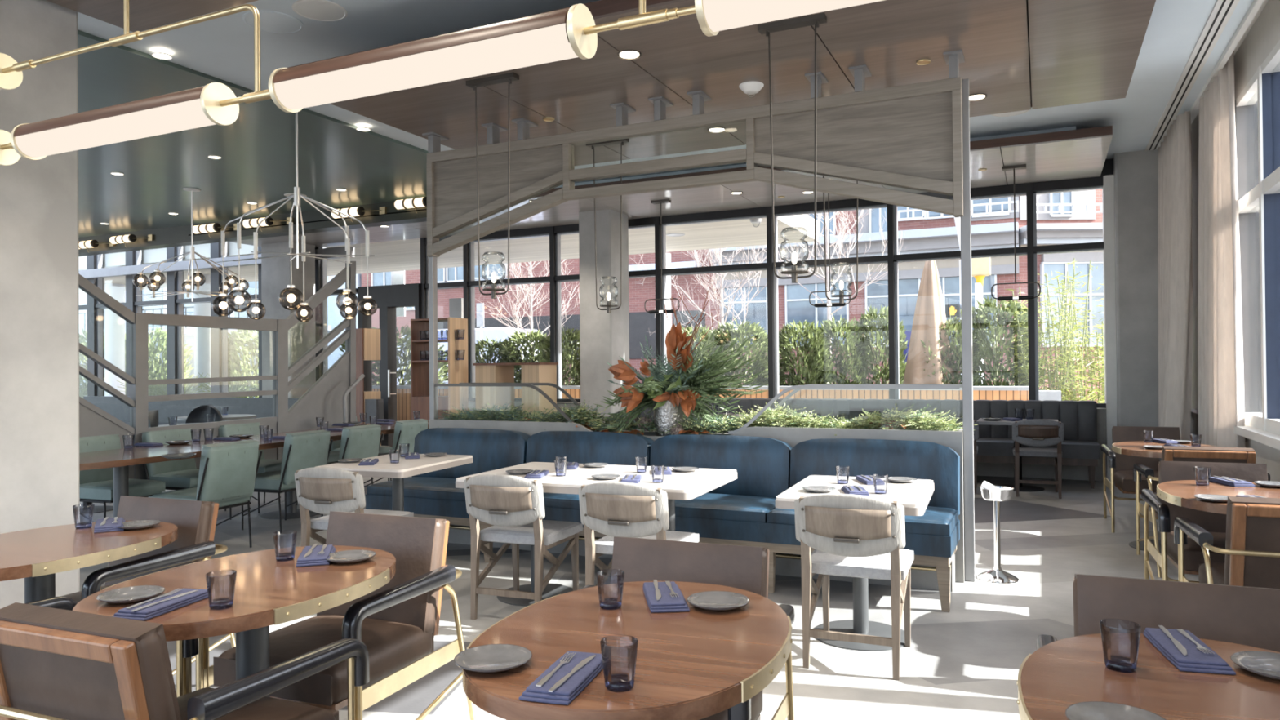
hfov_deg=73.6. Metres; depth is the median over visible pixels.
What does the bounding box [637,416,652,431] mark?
pine cone
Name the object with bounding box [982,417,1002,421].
plate
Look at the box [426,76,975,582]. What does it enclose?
divider
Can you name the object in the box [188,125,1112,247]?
ceiling
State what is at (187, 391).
clump
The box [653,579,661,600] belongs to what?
knife
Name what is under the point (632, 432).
dried leaves
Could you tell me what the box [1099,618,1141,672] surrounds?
tumbler
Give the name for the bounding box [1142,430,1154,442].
tumbler
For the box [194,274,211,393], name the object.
porch column
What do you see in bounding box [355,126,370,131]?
recessed light
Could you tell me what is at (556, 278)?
window
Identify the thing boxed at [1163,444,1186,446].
napkin
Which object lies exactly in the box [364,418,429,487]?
leather chair
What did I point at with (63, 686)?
backrest
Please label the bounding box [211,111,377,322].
globe chandelier
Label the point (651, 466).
tumbler
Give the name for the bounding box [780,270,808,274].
tray
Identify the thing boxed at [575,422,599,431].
dried leaves
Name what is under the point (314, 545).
knife
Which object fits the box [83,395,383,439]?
banquette
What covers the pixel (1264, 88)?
window
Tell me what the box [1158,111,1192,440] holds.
curtain
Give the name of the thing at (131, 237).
wall sconce
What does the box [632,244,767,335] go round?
bare tree
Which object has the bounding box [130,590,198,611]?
knife
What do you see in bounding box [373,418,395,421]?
napkin
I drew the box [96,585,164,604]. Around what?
plate
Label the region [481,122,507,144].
bracket
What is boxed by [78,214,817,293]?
ceiling
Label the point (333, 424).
napkin
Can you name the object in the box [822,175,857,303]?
jar pendant
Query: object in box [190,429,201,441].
tumbler
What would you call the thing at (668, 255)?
porch column
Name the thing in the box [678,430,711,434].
dried leaves
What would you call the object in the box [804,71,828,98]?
bracket
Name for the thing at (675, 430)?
pine cone
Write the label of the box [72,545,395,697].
table
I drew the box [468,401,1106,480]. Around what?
wall
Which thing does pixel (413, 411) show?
tumbler
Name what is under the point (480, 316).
street sign
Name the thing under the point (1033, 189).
window
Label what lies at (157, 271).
globe chandelier
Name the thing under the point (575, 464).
napkin
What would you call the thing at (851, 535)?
dining chair
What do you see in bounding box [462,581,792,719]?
table
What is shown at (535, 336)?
shrub
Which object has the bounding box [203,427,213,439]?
tumbler
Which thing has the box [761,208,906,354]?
bare tree
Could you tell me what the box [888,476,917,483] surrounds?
plate
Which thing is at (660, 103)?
bracket
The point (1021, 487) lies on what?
table
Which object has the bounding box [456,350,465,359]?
tumbler
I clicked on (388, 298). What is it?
door
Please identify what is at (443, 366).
shrub
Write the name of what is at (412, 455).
napkin
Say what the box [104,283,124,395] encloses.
porch column
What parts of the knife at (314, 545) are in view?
blade, handle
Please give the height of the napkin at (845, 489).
0.022 m
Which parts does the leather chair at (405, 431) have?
seat, leg, backrest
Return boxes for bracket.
[422,132,448,153]
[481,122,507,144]
[511,118,537,140]
[609,102,635,126]
[648,96,673,120]
[686,90,711,115]
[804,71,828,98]
[848,64,871,92]
[942,49,964,78]
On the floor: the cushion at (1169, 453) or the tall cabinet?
the tall cabinet
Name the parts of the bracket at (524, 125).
post, plate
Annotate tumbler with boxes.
[72,503,94,528]
[122,435,134,448]
[168,416,177,425]
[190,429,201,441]
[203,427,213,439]
[205,569,236,609]
[206,413,215,422]
[221,406,228,415]
[258,425,268,436]
[262,428,273,440]
[272,529,297,561]
[315,417,324,426]
[319,421,328,430]
[359,413,367,422]
[368,415,377,424]
[388,448,400,463]
[399,443,409,457]
[413,410,420,419]
[419,330,427,339]
[419,351,427,360]
[456,328,464,339]
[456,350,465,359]
[554,459,567,476]
[555,456,567,471]
[595,569,624,609]
[600,635,638,692]
[635,456,647,472]
[650,465,664,483]
[835,466,849,484]
[872,474,888,494]
[1014,408,1023,418]
[1025,408,1034,419]
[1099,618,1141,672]
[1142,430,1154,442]
[1190,434,1201,446]
[1193,466,1211,485]
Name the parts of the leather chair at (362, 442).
leg, backrest, leg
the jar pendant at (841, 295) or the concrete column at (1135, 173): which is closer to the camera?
the jar pendant at (841, 295)
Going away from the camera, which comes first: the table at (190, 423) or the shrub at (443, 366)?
the table at (190, 423)
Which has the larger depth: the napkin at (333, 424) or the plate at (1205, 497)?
the napkin at (333, 424)
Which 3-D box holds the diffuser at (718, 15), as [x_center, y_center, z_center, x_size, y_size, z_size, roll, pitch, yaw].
[0.615,-0.816,1.813,0.986,0.062,0.116,-1,-1,25]
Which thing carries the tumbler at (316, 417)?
on the table at (120, 460)
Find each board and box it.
[448,297,463,318]
[902,331,911,363]
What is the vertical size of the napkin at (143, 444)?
0.022 m
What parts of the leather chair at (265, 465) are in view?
backrest, leg, seat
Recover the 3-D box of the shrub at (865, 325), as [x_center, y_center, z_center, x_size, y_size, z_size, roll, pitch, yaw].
[4.100,-0.072,14.550,0.959,1.778,0.997,-1,-1,32]
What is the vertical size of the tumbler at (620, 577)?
0.090 m
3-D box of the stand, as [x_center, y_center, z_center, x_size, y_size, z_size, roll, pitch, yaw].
[2.262,1.097,5.418,0.250,0.574,0.250,-1,-1,25]
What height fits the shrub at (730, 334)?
1.640 m
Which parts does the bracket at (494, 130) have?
post, plate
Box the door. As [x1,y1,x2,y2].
[357,283,420,446]
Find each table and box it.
[0,520,177,603]
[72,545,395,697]
[79,419,429,519]
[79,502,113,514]
[157,422,196,426]
[174,413,256,420]
[315,453,473,511]
[455,462,737,606]
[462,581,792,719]
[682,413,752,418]
[775,475,933,651]
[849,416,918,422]
[977,417,1058,491]
[1016,632,1279,719]
[1111,440,1219,553]
[1156,480,1279,514]
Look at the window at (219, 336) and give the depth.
16.07 m
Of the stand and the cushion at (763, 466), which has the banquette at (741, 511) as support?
the cushion at (763, 466)
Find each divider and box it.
[78,261,355,479]
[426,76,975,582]
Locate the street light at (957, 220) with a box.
[953,215,960,250]
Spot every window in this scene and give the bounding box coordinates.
[79,304,87,310]
[87,253,125,395]
[125,249,166,396]
[166,245,210,395]
[210,241,257,392]
[257,246,262,397]
[315,246,357,381]
[420,235,463,318]
[462,226,549,401]
[549,217,655,402]
[654,206,767,374]
[766,198,887,398]
[887,183,1026,399]
[1026,174,1106,408]
[1235,65,1279,431]
[1260,40,1279,435]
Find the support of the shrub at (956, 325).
in the raised bed
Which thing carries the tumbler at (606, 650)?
on the table at (697, 664)
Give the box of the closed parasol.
[902,260,955,384]
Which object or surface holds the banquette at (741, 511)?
on the floor
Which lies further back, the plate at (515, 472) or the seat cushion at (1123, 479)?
the seat cushion at (1123, 479)
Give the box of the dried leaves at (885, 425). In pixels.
[869,419,906,429]
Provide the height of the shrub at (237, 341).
2.745 m
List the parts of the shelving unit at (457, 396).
panel, panel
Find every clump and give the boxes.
[116,373,193,395]
[148,373,211,394]
[189,372,258,397]
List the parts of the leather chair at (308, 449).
leg, seat, seat frame, leg, leg, backrest, leg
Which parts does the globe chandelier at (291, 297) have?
socket stem, glass globe, bulb, socket stem, glass globe, bulb, socket stem, glass globe, bulb, arm, arm, arm, socket stem, glass globe, bulb, arm, stem, arm, socket stem, bulb, glass globe, arm, arm, arm, socket stem, glass globe, bulb, socket stem, glass globe, bulb, socket stem, glass globe, bulb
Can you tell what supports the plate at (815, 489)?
on the stone table at (915, 496)
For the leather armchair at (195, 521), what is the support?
on the floor
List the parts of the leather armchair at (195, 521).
armrest, leg, frame, leg, rail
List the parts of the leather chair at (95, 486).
leg, backrest, seat frame, seat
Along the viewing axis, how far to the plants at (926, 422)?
5.74 m
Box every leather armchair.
[0,602,369,719]
[24,596,77,610]
[60,495,235,675]
[195,511,475,719]
[580,536,794,719]
[1035,573,1279,652]
[1100,426,1180,533]
[1133,445,1270,577]
[1141,460,1267,582]
[1173,496,1279,588]
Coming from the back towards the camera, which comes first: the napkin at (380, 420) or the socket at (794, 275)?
the napkin at (380, 420)
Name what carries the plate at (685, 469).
on the stone table at (679, 485)
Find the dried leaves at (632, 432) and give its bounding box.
[600,429,644,435]
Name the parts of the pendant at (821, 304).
rod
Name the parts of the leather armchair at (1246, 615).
armrest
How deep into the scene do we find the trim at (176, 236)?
12.93 m
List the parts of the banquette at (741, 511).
leg, seat, rail, foot rail, kick panel, leg, leg, rail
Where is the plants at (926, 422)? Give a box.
[728,402,977,435]
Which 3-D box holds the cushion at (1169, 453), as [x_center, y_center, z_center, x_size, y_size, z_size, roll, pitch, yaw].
[3.618,0.766,5.460,0.500,0.425,0.144,-1,-1,22]
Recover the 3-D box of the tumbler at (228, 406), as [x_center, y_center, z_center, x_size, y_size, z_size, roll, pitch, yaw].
[-5.807,0.713,11.963,0.092,0.112,0.092,-1,-1,25]
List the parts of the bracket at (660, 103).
post, plate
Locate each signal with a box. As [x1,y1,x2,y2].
[945,259,961,382]
[971,257,991,383]
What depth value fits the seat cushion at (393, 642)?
2.83 m
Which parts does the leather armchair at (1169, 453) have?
leg, armrest, plate, rail, rail, leg, panel, frame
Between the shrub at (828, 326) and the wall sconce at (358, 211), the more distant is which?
the shrub at (828, 326)
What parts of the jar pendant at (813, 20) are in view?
flame bulb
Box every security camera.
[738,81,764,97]
[750,217,762,226]
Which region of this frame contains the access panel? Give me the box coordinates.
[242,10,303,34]
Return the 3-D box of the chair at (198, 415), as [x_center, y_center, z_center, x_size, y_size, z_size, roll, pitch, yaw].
[-5.568,1.038,10.752,0.480,0.921,0.660,-1,0,5]
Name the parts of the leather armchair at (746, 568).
armrest, armrest, frame, plate, leg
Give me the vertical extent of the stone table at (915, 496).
0.740 m
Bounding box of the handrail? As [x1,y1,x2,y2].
[342,373,364,423]
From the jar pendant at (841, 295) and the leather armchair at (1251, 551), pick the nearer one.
the leather armchair at (1251, 551)
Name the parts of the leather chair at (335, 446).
backrest, seat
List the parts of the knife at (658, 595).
handle, blade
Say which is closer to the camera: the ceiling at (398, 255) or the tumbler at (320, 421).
the tumbler at (320, 421)
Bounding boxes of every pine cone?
[623,413,638,426]
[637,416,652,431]
[670,424,684,435]
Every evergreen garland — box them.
[438,399,611,429]
[567,408,773,435]
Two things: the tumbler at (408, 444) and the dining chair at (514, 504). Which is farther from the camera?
the tumbler at (408, 444)
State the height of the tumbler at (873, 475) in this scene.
0.090 m
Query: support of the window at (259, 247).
in the wall
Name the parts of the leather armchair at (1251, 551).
rail, plate, leg, armrest, leg, rail, frame, panel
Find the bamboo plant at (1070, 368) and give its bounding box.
[995,257,1105,403]
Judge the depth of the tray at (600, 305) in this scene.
7.29 m
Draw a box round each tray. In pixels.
[482,288,505,291]
[600,305,617,306]
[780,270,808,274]
[831,294,852,297]
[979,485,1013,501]
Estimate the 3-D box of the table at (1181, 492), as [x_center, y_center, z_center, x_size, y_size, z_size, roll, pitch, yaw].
[2.855,0.997,4.024,0.703,0.740,0.950,-1,-1,23]
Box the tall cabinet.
[355,328,381,445]
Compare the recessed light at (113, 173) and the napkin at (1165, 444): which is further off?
the recessed light at (113, 173)
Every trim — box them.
[78,200,426,256]
[78,246,355,279]
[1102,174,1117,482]
[1189,0,1264,119]
[1191,408,1279,449]
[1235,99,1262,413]
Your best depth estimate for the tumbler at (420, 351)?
11.83 m
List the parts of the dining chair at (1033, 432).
leg, leg, seat, cross rail, backrest, panel, leg, leg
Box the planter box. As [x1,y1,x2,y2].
[1038,390,1061,400]
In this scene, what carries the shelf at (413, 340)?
attached to the shelving unit at (457, 396)
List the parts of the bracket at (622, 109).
post, plate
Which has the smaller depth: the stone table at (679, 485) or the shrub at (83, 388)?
the stone table at (679, 485)
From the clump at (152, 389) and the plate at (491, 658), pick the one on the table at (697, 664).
the plate at (491, 658)
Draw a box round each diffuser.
[15,98,215,157]
[274,22,577,110]
[702,0,884,31]
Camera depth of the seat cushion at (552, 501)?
5.70 m
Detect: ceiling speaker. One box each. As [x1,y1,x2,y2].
[284,193,306,198]
[291,0,347,21]
[666,233,684,236]
[991,109,1030,116]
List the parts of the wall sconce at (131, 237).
wall plate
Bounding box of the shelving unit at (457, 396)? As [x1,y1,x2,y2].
[410,317,468,419]
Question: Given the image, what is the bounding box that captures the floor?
[79,475,1199,719]
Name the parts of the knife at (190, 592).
handle, blade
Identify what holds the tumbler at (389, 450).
on the stone table at (406, 468)
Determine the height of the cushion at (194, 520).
0.425 m
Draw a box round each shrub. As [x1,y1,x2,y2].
[79,328,160,398]
[103,326,194,395]
[227,328,258,397]
[338,324,448,385]
[475,336,522,382]
[497,328,564,382]
[537,324,580,385]
[666,324,728,385]
[701,318,768,385]
[778,319,836,385]
[802,314,871,384]
[849,304,907,384]
[920,313,986,386]
[953,293,1046,386]
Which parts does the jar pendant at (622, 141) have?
flame bulb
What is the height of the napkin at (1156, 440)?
0.022 m
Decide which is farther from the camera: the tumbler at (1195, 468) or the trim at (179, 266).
the trim at (179, 266)
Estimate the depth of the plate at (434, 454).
6.08 m
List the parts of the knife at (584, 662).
handle, blade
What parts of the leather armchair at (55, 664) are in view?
panel, frame, rail, rail, leg, armrest, leg, armrest, rail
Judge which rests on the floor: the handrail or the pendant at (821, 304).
the handrail
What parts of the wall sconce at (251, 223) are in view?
arm, wall plate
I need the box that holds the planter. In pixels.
[473,362,558,417]
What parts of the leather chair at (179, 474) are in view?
leg, backrest, leg, seat, seat frame, leg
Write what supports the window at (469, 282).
in the wall at (997, 469)
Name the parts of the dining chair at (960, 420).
backrest, leg, leg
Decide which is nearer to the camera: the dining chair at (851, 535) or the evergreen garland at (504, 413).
the dining chair at (851, 535)
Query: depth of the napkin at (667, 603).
2.21 m
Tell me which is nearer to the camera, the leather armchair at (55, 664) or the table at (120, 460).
the leather armchair at (55, 664)
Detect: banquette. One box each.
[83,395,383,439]
[365,427,959,612]
[631,397,1099,488]
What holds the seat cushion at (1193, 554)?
on the leather armchair at (1215, 523)
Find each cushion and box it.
[60,585,111,603]
[104,495,214,586]
[177,687,338,719]
[213,614,433,706]
[316,511,446,638]
[367,476,465,501]
[412,427,530,478]
[525,431,653,466]
[542,492,579,510]
[610,536,768,597]
[649,434,792,497]
[675,493,776,523]
[699,690,762,719]
[767,506,958,536]
[790,438,959,515]
[1111,426,1180,472]
[1114,470,1159,493]
[1158,460,1267,532]
[1161,445,1254,461]
[1167,531,1226,572]
[1198,562,1224,584]
[1223,496,1279,585]
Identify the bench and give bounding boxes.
[372,385,1029,421]
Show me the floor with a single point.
(964, 662)
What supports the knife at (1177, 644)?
on the napkin at (1196, 660)
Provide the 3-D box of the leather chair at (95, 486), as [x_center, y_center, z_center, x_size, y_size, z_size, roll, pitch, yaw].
[-4.310,1.041,6.992,0.613,0.829,0.506,-1,0,21]
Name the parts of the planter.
leg panel, leg panel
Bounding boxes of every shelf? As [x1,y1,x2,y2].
[411,317,447,322]
[412,339,448,342]
[412,360,448,362]
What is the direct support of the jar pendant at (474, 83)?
hanging from the ceiling at (1024, 55)
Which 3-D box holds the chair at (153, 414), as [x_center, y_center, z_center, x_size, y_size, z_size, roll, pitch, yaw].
[-5.682,1.029,9.483,0.480,0.921,0.660,-1,-1,35]
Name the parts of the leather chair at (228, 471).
seat, leg, backrest, seat frame, leg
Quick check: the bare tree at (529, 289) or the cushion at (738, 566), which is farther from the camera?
the bare tree at (529, 289)
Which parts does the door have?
handle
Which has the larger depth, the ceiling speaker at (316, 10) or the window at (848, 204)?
the window at (848, 204)
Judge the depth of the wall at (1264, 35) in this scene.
6.64 m
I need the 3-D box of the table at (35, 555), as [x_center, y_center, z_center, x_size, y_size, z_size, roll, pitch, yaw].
[-2.169,1.035,3.093,0.703,0.740,0.950,-1,0,18]
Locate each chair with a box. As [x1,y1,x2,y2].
[79,434,164,522]
[138,427,231,519]
[148,409,158,427]
[148,440,262,547]
[185,404,222,423]
[217,422,297,513]
[241,430,333,533]
[294,466,413,546]
[326,424,383,484]
[327,451,339,462]
[328,415,392,453]
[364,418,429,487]
[463,474,582,619]
[578,481,698,586]
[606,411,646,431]
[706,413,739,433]
[794,493,914,679]
[941,417,978,493]
[1012,418,1064,498]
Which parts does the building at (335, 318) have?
pane, pane, balcony rail, pane, pane, pane, pane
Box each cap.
[542,116,554,121]
[915,58,930,65]
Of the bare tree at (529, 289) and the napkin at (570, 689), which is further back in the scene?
the bare tree at (529, 289)
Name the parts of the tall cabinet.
panel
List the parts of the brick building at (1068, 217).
render panel, cornice, cornice, cornice, pane, balcony rail, pane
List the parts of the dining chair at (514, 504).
leg, seat rail, panel, backrest, cross rail, leg, seat, leg, seat rail, leg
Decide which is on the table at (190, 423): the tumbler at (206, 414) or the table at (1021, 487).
the tumbler at (206, 414)
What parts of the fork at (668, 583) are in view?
handle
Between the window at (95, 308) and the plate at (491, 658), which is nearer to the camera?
the plate at (491, 658)
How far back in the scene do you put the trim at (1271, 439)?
6.04 m
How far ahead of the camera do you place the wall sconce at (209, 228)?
13.09 m
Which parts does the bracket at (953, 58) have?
post, plate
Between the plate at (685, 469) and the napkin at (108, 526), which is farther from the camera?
the plate at (685, 469)
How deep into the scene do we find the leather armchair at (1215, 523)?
4.55 m
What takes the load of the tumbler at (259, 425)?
on the table at (120, 460)
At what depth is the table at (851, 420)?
9.94 m
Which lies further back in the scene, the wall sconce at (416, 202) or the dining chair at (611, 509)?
the wall sconce at (416, 202)
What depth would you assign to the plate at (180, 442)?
7.25 m
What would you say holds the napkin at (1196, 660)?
on the table at (1062, 673)
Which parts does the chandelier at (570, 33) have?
rod, rod, drop rod, rod, rod, rod, drop rod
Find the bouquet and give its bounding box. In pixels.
[592,290,768,434]
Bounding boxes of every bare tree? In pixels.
[476,259,579,353]
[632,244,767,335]
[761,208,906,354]
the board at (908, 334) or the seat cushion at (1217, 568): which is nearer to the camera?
the seat cushion at (1217, 568)
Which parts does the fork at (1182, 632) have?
handle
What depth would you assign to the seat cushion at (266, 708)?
2.28 m
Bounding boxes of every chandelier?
[0,0,884,165]
[132,187,248,302]
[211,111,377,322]
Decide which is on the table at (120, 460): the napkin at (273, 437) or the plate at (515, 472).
the napkin at (273, 437)
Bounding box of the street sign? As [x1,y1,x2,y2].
[476,302,484,358]
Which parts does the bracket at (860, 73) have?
post, plate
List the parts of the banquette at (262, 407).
seat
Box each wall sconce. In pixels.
[78,240,115,252]
[109,234,153,247]
[192,222,236,237]
[242,217,293,231]
[331,206,386,222]
[394,196,426,213]
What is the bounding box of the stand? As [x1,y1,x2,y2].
[976,485,1018,583]
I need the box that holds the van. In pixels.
[396,327,538,385]
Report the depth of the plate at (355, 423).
9.64 m
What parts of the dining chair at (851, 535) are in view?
leg, leg, panel, backrest, cross rail, seat, leg, leg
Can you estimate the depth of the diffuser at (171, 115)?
2.89 m
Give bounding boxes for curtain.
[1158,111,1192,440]
[1197,51,1245,448]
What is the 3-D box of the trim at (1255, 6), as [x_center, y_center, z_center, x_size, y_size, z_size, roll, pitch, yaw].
[2.826,-2.401,3.046,0.040,0.200,13.900,-1,-1,25]
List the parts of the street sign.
sign plate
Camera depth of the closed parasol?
13.17 m
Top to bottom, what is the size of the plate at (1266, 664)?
0.018 m
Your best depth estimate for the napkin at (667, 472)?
4.91 m
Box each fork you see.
[125,588,183,608]
[317,544,327,554]
[535,652,575,686]
[665,581,678,596]
[1176,628,1214,653]
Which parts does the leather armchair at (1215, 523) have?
leg, plate, armrest, leg, rail, seat frame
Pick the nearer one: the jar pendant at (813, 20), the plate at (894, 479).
the plate at (894, 479)
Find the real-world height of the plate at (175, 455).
0.025 m
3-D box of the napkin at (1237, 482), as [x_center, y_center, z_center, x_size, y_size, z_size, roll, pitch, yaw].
[3.000,0.618,4.344,0.102,0.022,0.243,-1,0,5]
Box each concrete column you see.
[0,0,79,608]
[261,241,315,398]
[578,208,629,420]
[1113,149,1158,426]
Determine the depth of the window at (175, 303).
16.59 m
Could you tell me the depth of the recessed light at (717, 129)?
7.01 m
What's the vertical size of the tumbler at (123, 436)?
0.104 m
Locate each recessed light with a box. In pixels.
[111,172,124,175]
[151,52,172,59]
[208,155,221,159]
[246,201,257,204]
[336,188,346,191]
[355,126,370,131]
[617,49,641,59]
[707,126,725,133]
[730,191,742,194]
[801,191,813,194]
[968,93,986,101]
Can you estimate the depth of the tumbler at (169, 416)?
9.52 m
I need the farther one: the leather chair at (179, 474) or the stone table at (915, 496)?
the leather chair at (179, 474)
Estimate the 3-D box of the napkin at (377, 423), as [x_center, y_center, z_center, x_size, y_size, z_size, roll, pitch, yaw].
[-2.906,0.714,9.669,0.243,0.022,0.102,-1,-1,25]
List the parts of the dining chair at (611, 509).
leg, seat rail, panel, backrest, seat, leg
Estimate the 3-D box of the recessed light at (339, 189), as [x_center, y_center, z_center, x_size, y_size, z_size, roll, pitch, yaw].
[-3.827,-2.182,10.960,0.130,0.008,0.130,-1,-1,25]
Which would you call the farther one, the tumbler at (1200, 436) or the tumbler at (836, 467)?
the tumbler at (1200, 436)
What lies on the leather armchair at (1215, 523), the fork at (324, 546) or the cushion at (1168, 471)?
the cushion at (1168, 471)
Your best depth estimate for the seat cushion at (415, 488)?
6.25 m
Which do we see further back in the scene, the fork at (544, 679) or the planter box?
the planter box
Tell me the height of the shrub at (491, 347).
1.394 m
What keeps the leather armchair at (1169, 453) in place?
on the floor
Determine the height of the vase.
0.290 m
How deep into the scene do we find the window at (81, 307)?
17.79 m
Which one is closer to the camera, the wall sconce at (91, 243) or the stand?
the stand
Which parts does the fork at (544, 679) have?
handle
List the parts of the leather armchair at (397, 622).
leg, rail, plate, seat frame, armrest, plate, frame, leg, rail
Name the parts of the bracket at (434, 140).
post, plate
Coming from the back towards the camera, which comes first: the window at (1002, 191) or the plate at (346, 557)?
the window at (1002, 191)
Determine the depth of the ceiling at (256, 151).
8.00 m
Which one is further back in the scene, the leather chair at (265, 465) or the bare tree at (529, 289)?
the bare tree at (529, 289)
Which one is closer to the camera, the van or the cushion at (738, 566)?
the cushion at (738, 566)
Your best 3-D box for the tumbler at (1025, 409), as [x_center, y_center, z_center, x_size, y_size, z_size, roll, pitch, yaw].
[4.325,0.600,9.486,0.096,0.117,0.096,-1,-1,25]
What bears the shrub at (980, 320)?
in the raised bed
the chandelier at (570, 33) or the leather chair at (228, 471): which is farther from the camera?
the leather chair at (228, 471)
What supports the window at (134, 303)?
in the wall
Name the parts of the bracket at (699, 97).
post, plate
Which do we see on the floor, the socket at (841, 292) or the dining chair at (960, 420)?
the dining chair at (960, 420)
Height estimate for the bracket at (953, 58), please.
0.154 m
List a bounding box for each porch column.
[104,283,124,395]
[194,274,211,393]
[666,253,671,368]
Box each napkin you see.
[93,517,125,533]
[112,588,213,621]
[133,442,163,446]
[212,436,240,440]
[270,435,285,439]
[296,544,335,566]
[324,427,343,431]
[332,423,354,426]
[358,458,378,465]
[372,422,394,424]
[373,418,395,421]
[404,453,419,458]
[519,650,603,705]
[524,470,549,478]
[560,462,578,469]
[620,475,641,484]
[642,581,689,613]
[653,466,671,475]
[840,485,869,496]
[855,475,885,484]
[981,480,999,489]
[1002,417,1022,421]
[1142,627,1235,675]
[1151,438,1179,444]
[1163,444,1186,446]
[1209,476,1255,486]
[1235,494,1257,497]
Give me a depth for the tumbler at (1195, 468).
4.29 m
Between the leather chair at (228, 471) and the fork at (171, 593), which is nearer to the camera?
the fork at (171, 593)
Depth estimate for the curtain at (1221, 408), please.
6.75 m
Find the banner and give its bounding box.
[391,271,405,316]
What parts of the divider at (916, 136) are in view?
post, slanted rail, slanted rail, solid panel, guard rail, guard rail, rail, rail, rail, panel, panel, guard rail, solid panel, slanted rail, slanted rail, guard rail, panel, post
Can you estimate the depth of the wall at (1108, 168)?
9.83 m
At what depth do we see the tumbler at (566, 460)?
4.88 m
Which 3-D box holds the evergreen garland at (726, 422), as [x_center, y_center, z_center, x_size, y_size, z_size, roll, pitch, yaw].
[0.204,0.475,6.400,1.681,0.204,0.488,-1,-1,22]
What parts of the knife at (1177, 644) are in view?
handle, blade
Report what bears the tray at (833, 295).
on the jar pendant at (841, 295)
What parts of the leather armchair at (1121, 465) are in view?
leg, plate, armrest, leg, rail, seat frame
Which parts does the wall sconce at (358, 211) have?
arm, wall plate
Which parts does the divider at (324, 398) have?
solid panel, slanted rail, slanted rail, slanted rail, slanted rail, post, rail, rail, rail, rail, solid panel, post, slanted rail, solid panel, slanted rail, slanted rail, slanted rail, post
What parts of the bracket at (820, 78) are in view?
post, plate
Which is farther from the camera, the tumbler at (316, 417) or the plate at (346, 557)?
the tumbler at (316, 417)
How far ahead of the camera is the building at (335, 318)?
37.04 m
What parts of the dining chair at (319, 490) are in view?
leg, seat rail, panel, backrest, leg, seat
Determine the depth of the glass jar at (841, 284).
6.50 m
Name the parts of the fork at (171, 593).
handle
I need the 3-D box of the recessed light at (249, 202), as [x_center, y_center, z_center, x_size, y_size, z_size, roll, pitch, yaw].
[-5.343,-2.162,11.778,0.130,0.008,0.130,-1,-1,25]
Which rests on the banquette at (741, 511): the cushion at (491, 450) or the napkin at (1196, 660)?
the cushion at (491, 450)
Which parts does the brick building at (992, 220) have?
pane, pane, pane, pane, pane, pane, pane, render panel, cornice, cornice, cornice, pane, pane, pane, pane, pane, balcony rail, pane, pane, render panel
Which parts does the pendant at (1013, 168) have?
rod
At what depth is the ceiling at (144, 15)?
4.58 m
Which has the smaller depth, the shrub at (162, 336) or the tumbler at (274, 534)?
the tumbler at (274, 534)
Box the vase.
[652,399,683,435]
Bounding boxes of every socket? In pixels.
[491,284,496,298]
[606,301,610,312]
[791,265,797,283]
[839,290,844,303]
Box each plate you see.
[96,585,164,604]
[115,520,160,529]
[160,453,195,458]
[164,440,192,444]
[228,434,253,438]
[325,549,376,564]
[337,457,362,462]
[342,422,361,424]
[424,452,447,457]
[453,644,532,673]
[505,469,533,475]
[582,462,608,467]
[591,474,620,479]
[671,466,698,472]
[686,591,749,611]
[802,485,835,493]
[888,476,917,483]
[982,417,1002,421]
[1065,701,1166,719]
[1142,445,1162,449]
[1173,440,1194,444]
[1193,493,1228,502]
[1230,650,1279,680]
[1253,480,1279,488]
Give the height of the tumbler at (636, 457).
0.090 m
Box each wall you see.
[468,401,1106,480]
[1100,158,1113,175]
[1190,0,1279,481]
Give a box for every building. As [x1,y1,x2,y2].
[79,273,361,397]
[361,195,1020,386]
[1018,189,1104,403]
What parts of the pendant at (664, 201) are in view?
rod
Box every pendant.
[466,71,519,298]
[586,138,629,312]
[644,199,679,313]
[757,13,826,283]
[808,193,850,306]
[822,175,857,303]
[991,164,1040,300]
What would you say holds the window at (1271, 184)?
in the wall at (1264, 35)
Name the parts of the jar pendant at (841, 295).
flame bulb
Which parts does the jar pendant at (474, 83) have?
flame bulb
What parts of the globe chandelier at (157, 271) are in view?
glass globe, socket stem, bulb, socket stem, glass globe, glass globe, bulb, socket stem, arm, arm, arm, glass globe, socket stem, arm, stem, socket stem, glass globe, arm, arm, arm, socket stem, glass globe, socket stem, glass globe, glass globe, socket stem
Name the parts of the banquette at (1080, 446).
seat, rail, leg, leg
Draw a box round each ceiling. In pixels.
[46,0,257,31]
[77,0,1253,237]
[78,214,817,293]
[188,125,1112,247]
[288,0,1155,165]
[1191,0,1268,124]
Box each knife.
[99,516,108,525]
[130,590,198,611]
[303,543,317,557]
[548,654,595,692]
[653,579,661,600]
[1158,625,1186,655]
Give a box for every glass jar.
[481,251,506,288]
[599,275,617,305]
[780,226,808,271]
[831,262,852,295]
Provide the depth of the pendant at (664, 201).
11.01 m
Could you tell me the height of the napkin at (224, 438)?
0.022 m

